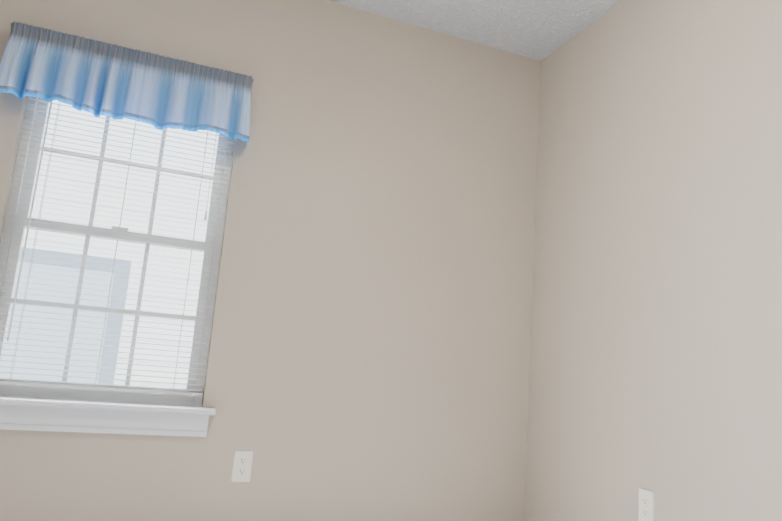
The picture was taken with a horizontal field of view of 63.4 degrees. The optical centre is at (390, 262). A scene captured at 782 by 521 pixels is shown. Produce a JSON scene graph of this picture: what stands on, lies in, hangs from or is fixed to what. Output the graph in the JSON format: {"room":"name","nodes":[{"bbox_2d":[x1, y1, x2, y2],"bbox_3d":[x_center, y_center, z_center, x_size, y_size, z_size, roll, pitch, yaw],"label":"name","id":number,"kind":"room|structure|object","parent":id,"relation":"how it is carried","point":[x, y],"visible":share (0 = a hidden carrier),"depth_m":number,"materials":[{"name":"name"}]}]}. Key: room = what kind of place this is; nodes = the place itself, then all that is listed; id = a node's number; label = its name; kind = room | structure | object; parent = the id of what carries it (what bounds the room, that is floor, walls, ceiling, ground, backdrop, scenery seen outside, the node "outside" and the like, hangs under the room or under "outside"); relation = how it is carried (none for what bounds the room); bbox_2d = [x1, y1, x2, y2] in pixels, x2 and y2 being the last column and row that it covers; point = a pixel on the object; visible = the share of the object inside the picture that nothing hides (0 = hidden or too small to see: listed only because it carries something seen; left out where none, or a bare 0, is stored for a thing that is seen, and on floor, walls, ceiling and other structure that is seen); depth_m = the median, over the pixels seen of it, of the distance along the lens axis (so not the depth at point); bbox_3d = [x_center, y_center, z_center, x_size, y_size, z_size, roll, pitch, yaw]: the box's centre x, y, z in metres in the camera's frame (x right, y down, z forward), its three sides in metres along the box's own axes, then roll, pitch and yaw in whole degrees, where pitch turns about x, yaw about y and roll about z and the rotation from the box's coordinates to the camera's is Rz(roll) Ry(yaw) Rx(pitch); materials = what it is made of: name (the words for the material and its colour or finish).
{"room":"empty bedroom","nodes":[
{"label":"empty bedroom","id":0,"kind":"room"},
{"bbox_2d":[0,0,540,520],"bbox_3d":[-0.601,-0.015,2.670,2.708,2.440,0.140,8,-11,-20],"label":"wall","id":1,"kind":"structure","parent":0,"point":[368,352],"depth_m":2.74,"materials":[{"name":"beige paint"}]},
{"bbox_2d":[0,395,215,436],"bbox_3d":[-1.101,0.565,2.315,0.878,0.109,0.117,8,-11,-20],"label":"window sill","id":2,"kind":"structure","parent":1,"relation":"attached to","point":[52,414],"depth_m":2.31,"materials":[{"name":"white wood"}]},
{"bbox_2d":[0,96,234,405],"bbox_3d":[-1.082,-0.100,2.521,0.788,1.318,0.072,8,-11,-20],"label":"window","id":3,"kind":"structure","parent":1,"relation":"in","point":[58,393],"depth_m":2.48,"materials":[{"name":"white plastic"}]},
{"bbox_2d":[0,98,232,395],"bbox_3d":[-1.055,-0.140,2.462,0.776,1.252,0.040,8,-11,-20],"label":"window blinds","id":4,"kind":"object","parent":3,"relation":"attached to","point":[101,345],"visible":0.81,"depth_m":2.43,"materials":[{"name":"white plastic"}]},
{"bbox_2d":[231,450,252,481],"bbox_3d":[-0.581,0.798,2.477,0.072,0.118,0.007,8,-11,-20],"label":"outlet","id":5,"kind":"object","parent":1,"relation":"attached to","point":[242,466],"visible":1,"depth_m":2.48,"materials":[{"name":"white plastic"}]},
{"bbox_3d":[-1.002,-0.783,2.512,0.886,0.042,0.072,8,-11,-20],"label":"rod","id":6,"kind":"object","parent":1,"relation":"attached to","visible":0},
{"bbox_2d":[0,21,253,143],"bbox_3d":[-0.988,-0.675,2.436,0.915,0.313,0.133,8,-11,-20],"label":"valance","id":7,"kind":"object","parent":6,"relation":"hanging from","point":[96,78],"visible":1,"depth_m":2.42,"materials":[{"name":"blue fabric"}]},
{"bbox_2d":[328,0,621,60],"bbox_3d":[0.112,-1.466,1.471,2.828,0.100,3.260,8,-11,-20],"label":"ceiling","id":8,"kind":"structure","parent":0,"point":[540,30],"depth_m":2.93,"materials":[{"name":"white paint"}]},
{"bbox_2d":[524,0,781,520],"bbox_3d":[1.275,-0.040,1.713,0.120,2.440,3.260,8,-11,-20],"label":"wall","id":9,"kind":"structure","parent":0,"point":[656,346],"depth_m":2.32,"materials":[{"name":"beige paint"}]},
{"bbox_2d":[638,488,653,520],"bbox_3d":[0.893,0.859,2.218,0.007,0.118,0.072,8,-11,-20],"label":"electrical outlet","id":10,"kind":"object","parent":9,"relation":"attached to","point":[646,506],"visible":1,"depth_m":2.21,"materials":[{"name":"white plastic"}]},
{"label":"outside","id":11,"kind":"structure","parent":0,"visible":0},
{"bbox_2d":[0,100,218,388],"bbox_3d":[-1.377,-0.811,5.869,15.000,9.000,0.110,8,-11,-20],"label":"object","id":12,"kind":"structure","parent":11,"point":[109,256],"depth_m":5.38,"materials":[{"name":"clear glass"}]}
]}

